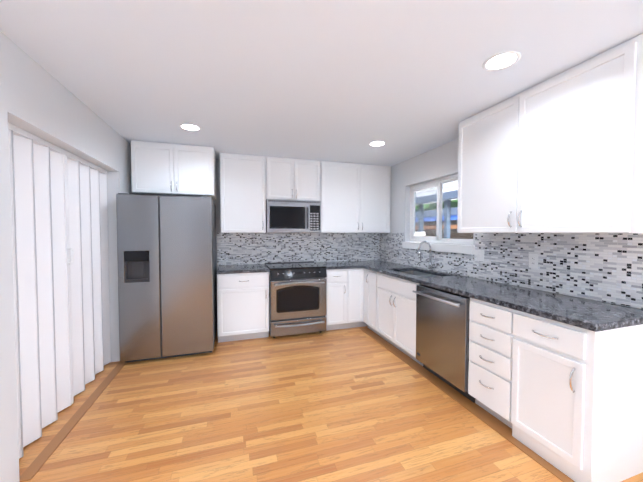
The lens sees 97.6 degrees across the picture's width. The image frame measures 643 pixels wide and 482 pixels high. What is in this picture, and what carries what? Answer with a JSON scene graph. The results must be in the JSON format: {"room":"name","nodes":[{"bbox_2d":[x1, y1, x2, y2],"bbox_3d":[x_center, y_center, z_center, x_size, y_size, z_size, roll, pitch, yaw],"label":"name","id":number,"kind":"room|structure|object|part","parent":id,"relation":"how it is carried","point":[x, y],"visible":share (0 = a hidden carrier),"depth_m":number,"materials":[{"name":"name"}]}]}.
{"room":"kitchen","nodes":[
{"label":"kitchen","id":0,"kind":"room"},
{"bbox_2d":[0,31,136,481],"bbox_3d":[-1.343,0.165,0.146,0.200,2.430,7.470,-1,2,-18],"label":"wall","id":1,"kind":"structure","parent":0,"point":[37,99],"depth_m":1.67,"materials":[{"name":"paint"}]},
{"bbox_2d":[8,122,110,458],"bbox_3d":[-2.010,0.298,2.236,0.094,2.015,1.538,-1,2,-18],"label":"door","id":2,"kind":"structure","parent":1,"relation":"in","point":[59,223],"depth_m":2.11,"materials":[{"name":"plastic"}]},
{"bbox_2d":[212,159,379,328],"bbox_3d":[-1.111,0.043,4.215,4.700,2.430,0.168,-1,2,-18],"label":"wall","id":3,"kind":"structure","parent":0,"point":[245,248],"depth_m":4.32,"materials":[{"name":"tile"}]},
{"bbox_2d":[131,140,216,200],"bbox_3d":[-1.811,-0.855,3.552,0.873,0.588,0.614,-1,2,-18],"label":"upper cabinet","id":4,"kind":"object","parent":3,"relation":"attached to","point":[163,169],"visible":1,"depth_m":3.29,"materials":[{"name":"white wood"}]},
{"bbox_2d":[220,153,265,232],"bbox_3d":[-1.088,-0.636,3.904,0.590,1.046,0.391,-1,2,-18],"label":"upper cabinet","id":5,"kind":"object","parent":3,"relation":"attached to","point":[242,193],"visible":1,"depth_m":3.76,"materials":[{"name":"white wood"}]},
{"bbox_2d":[266,156,319,200],"bbox_3d":[-0.432,-0.874,4.105,0.774,0.583,0.391,-1,2,-18],"label":"upper cabinet","id":6,"kind":"object","parent":3,"relation":"attached to","point":[291,179],"visible":1,"depth_m":3.95,"materials":[{"name":"white wood"}]},
{"bbox_2d":[266,199,320,232],"bbox_3d":[-0.426,-0.350,4.101,0.770,0.457,0.432,-1,2,-18],"label":"over-the-range microwave","id":7,"kind":"object","parent":6,"relation":"attached to","point":[293,216],"visible":0.98,"depth_m":3.93,"materials":[{"name":"silver metal"}]},
{"bbox_2d":[320,161,390,232],"bbox_3d":[0.497,-0.651,4.406,1.162,1.046,0.391,-1,2,-18],"label":"upper cabinet","id":8,"kind":"object","parent":3,"relation":"attached to","point":[355,198],"visible":1,"depth_m":4.25,"materials":[{"name":"white wood"}]},
{"bbox_2d":[0,0,642,165],"bbox_3d":[0.040,-1.113,0.545,4.700,0.100,7.790,-1,2,-18],"label":"ceiling","id":9,"kind":"structure","parent":0,"point":[345,81],"depth_m":1.72,"materials":[{"name":"paint"}]},
{"bbox_2d":[179,123,200,130],"bbox_3d":[-1.301,-1.127,2.791,0.200,0.006,0.200,-1,2,-18],"label":"recessed light","id":10,"kind":"object","parent":9,"relation":"in","point":[189,127],"visible":1,"depth_m":2.79,"materials":[{"name":"white plastic"}]},
{"bbox_2d":[369,141,385,145],"bbox_3d":[0.655,-1.142,3.306,0.200,0.006,0.200,-1,2,-18],"label":"recessed light","id":11,"kind":"object","parent":9,"relation":"in","point":[377,143],"visible":1,"depth_m":3.29,"materials":[{"name":"white plastic"}]},
{"bbox_2d":[482,51,520,70],"bbox_3d":[1.096,-1.095,1.715,0.200,0.006,0.200,-1,2,-18],"label":"recessed light","id":12,"kind":"object","parent":9,"relation":"in","point":[502,60],"visible":1,"depth_m":1.70,"materials":[{"name":"white plastic"}]},
{"bbox_2d":[19,326,642,481],"bbox_3d":[0.040,1.416,0.622,4.700,0.100,7.790,-1,2,-18],"label":"floor","id":13,"kind":"structure","parent":0,"point":[356,404],"depth_m":2.02,"materials":[{"name":"brown wood"}]},
{"bbox_2d":[116,193,216,362],"bbox_3d":[-1.784,0.387,3.434,0.909,1.788,0.890,-1,2,-18],"label":"refrigerator","id":14,"kind":"object","parent":13,"relation":"on","point":[167,277],"visible":1,"depth_m":3.01,"materials":[{"name":"metal"}]},
{"bbox_3d":[-1.927,0.266,2.954,0.222,0.322,0.062,-1,2,-18],"label":"panel","id":15,"kind":"part","parent":14,"relation":"part of","materials":[{"name":"plastic"}]},
{"bbox_3d":[-1.911,0.383,2.962,0.377,1.726,0.068,-1,2,-18],"label":"door","id":16,"kind":"part","parent":14,"relation":"part of","materials":[{"name":"silver metal"}]},
{"bbox_2d":[217,272,268,342],"bbox_3d":[-1.061,0.833,3.815,0.633,0.875,0.656,-1,2,-18],"label":"base cabinet","id":17,"kind":"object","parent":13,"relation":"on","point":[242,306],"visible":1,"depth_m":3.54,"materials":[{"name":"white wood"}]},
{"bbox_2d":[216,264,269,273],"bbox_3d":[-1.067,0.375,3.816,0.641,0.039,0.632,-1,2,-18],"label":"countertop","id":18,"kind":"structure","parent":17,"relation":"on","point":[250,268],"depth_m":3.61,"materials":[{"name":"stone"}]},
{"bbox_2d":[265,261,326,337],"bbox_3d":[-0.381,0.799,3.992,0.758,0.932,0.734,-1,2,-18],"label":"range","id":19,"kind":"object","parent":13,"relation":"on","point":[297,297],"visible":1,"depth_m":3.70,"materials":[{"name":"silver metal"}]},
{"bbox_2d":[20,327,574,481],"bbox_3d":[-0.264,1.321,2.036,3.018,0.006,3.355,-1,2,-18],"label":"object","id":20,"kind":"structure","parent":13,"relation":"on","point":[501,428],"depth_m":2.12,"materials":[{"name":"brown wood"}]},
{"bbox_2d":[325,269,346,330],"bbox_3d":[0.127,0.821,4.191,0.318,0.875,0.656,-1,2,-18],"label":"base cabinet","id":21,"kind":"object","parent":13,"relation":"on","point":[336,316],"visible":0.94,"depth_m":3.92,"materials":[{"name":"white wood"}]},
{"bbox_2d":[315,261,359,269],"bbox_3d":[0.227,0.362,4.225,0.543,0.039,0.634,-1,2,-18],"label":"countertop","id":22,"kind":"structure","parent":21,"relation":"on","point":[340,264],"depth_m":4.01,"materials":[{"name":"stone"}]},
{"bbox_2d":[345,268,367,327],"bbox_3d":[0.679,0.816,4.386,0.853,0.875,0.619,-1,2,-18],"label":"base cabinet","id":23,"kind":"object","parent":13,"relation":"on","point":[355,297],"visible":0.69,"depth_m":4.01,"materials":[{"name":"white wood"}]},
{"bbox_2d":[363,268,381,336],"bbox_3d":[0.923,0.829,3.943,0.652,0.875,0.410,-1,2,-18],"label":"base cabinet","id":24,"kind":"object","parent":13,"relation":"on","point":[370,295],"visible":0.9,"depth_m":3.82,"materials":[{"name":"white wood"}]},
{"bbox_2d":[376,272,422,365],"bbox_3d":[1.113,0.847,3.343,0.652,0.875,0.850,-1,2,-18],"label":"base cabinet","id":25,"kind":"object","parent":13,"relation":"on","point":[396,314],"visible":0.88,"depth_m":3.20,"materials":[{"name":"white wood"}]},
{"bbox_2d":[356,241,642,331],"bbox_3d":[1.195,0.313,3.113,0.631,0.607,3.334,-1,2,-18],"label":"countertop","id":26,"kind":"structure","parent":25,"relation":"on","point":[592,315],"depth_m":2.00,"materials":[{"name":"stone"}]},
{"bbox_2d":[398,271,440,276],"bbox_3d":[1.147,0.509,3.359,0.430,0.200,0.770,-1,2,-18],"label":"sink","id":27,"kind":"object","parent":26,"relation":"in","point":[417,273],"depth_m":3.52,"materials":[{"name":"metal"}]},
{"bbox_2d":[418,241,434,270],"bbox_3d":[1.288,0.182,3.459,0.214,0.367,0.096,-1,2,-18],"label":"faucet","id":28,"kind":"object","parent":26,"relation":"on","point":[419,251],"depth_m":3.48,"materials":[{"name":"silver metal"}]},
{"bbox_2d":[412,284,474,402],"bbox_3d":[1.317,0.871,2.625,0.686,0.871,0.635,-1,2,-18],"label":"dishwasher","id":29,"kind":"object","parent":13,"relation":"on","point":[442,334],"visible":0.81,"depth_m":2.46,"materials":[{"name":"metal"}]},
{"bbox_2d":[468,298,513,427],"bbox_3d":[1.491,0.883,2.150,0.652,0.875,0.367,-1,2,-18],"label":"drawers","id":30,"kind":"object","parent":13,"relation":"on","point":[491,336],"visible":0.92,"depth_m":2.03,"materials":[{"name":"white wood"}]},
{"bbox_2d":[511,310,642,481],"bbox_3d":[1.613,0.894,1.766,0.652,0.875,0.440,-1,2,-18],"label":"base cabinet","id":31,"kind":"object","parent":13,"relation":"on","point":[577,398],"depth_m":1.57,"materials":[{"name":"white wood"}]},
{"bbox_3d":[1.641,1.282,1.786,0.592,0.100,0.440,-1,2,-18],"label":"base cabinet end plinth","id":32,"kind":"part","parent":31,"relation":"part of","materials":[{"name":"white wood"}]},
{"bbox_2d":[382,138,642,308],"bbox_3d":[2.204,0.131,1.269,0.160,2.430,7.470,-1,2,-18],"label":"wall","id":33,"kind":"structure","parent":0,"point":[439,162],"depth_m":3.88,"materials":[{"name":"paint"}]},
{"bbox_2d":[402,242,474,254],"bbox_3d":[1.425,0.075,3.534,0.105,0.094,1.280,-1,2,-18],"label":"window sill","id":34,"kind":"structure","parent":33,"relation":"attached to","point":[457,248],"depth_m":3.32,"materials":[{"name":"white plastic"}]},
{"bbox_2d":[410,174,472,244],"bbox_3d":[1.504,-0.377,3.545,0.060,0.807,1.216,-1,2,-18],"label":"window","id":35,"kind":"structure","parent":33,"relation":"in","point":[426,202],"depth_m":3.72,"materials":[{"name":"white plastic"}]},
{"bbox_2d":[457,95,516,232],"bbox_3d":[1.544,-0.592,2.440,0.354,1.046,0.595,-1,2,-18],"label":"upper cabinet","id":36,"kind":"object","parent":33,"relation":"attached to","point":[485,151],"depth_m":2.36,"materials":[{"name":"white wood"}]},
{"bbox_2d":[380,233,642,308],"bbox_3d":[1.510,0.141,3.180,0.008,0.461,3.410,-1,2,-18],"label":"tile backsplash","id":37,"kind":"structure","parent":33,"relation":"attached to","point":[604,267],"depth_m":2.19,"materials":[{"name":"tile"}]},
{"bbox_2d":[474,249,483,261],"bbox_3d":[1.601,0.147,2.860,0.011,0.116,0.116,-1,2,-18],"label":"switch plate","id":38,"kind":"object","parent":37,"relation":"attached to","point":[478,255],"visible":1,"depth_m":2.86,"materials":[{"name":"white plastic"}]},
{"bbox_2d":[529,254,537,268],"bbox_3d":[1.766,0.168,2.345,0.008,0.116,0.072,-1,2,-18],"label":"electrical outlet","id":39,"kind":"object","parent":37,"relation":"attached to","point":[533,260],"visible":1,"depth_m":2.34,"materials":[{"name":"white plastic"}]},
{"bbox_2d":[513,33,642,232],"bbox_3d":[1.736,-0.574,1.836,0.354,1.046,0.673,-1,2,-18],"label":"upper cabinet","id":40,"kind":"object","parent":33,"relation":"attached to","point":[562,152],"depth_m":1.71,"materials":[{"name":"white wood"}]},
{"label":"outside","id":41,"kind":"structure","parent":0,"visible":0},
{"bbox_3d":[6.594,1.323,7.382,11.800,0.280,18.000,-1,2,-18],"label":"paving","id":42,"kind":"object","parent":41,"visible":0},
{"bbox_2d":[442,200,457,208],"bbox_3d":[5.508,-1.087,9.532,2.821,4.410,7.676,-1,2,-18],"label":"tree","id":43,"kind":"object","parent":42,"relation":"on","point":[453,205],"depth_m":9.72,"materials":[{"name":"green plant"}]},
{"bbox_2d":[436,180,472,244],"bbox_3d":[2.863,-0.006,6.684,3.870,2.420,17.000,-1,2,-18],"label":"patio","id":44,"kind":"structure","parent":42,"relation":"on","point":[453,214],"depth_m":6.11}
]}

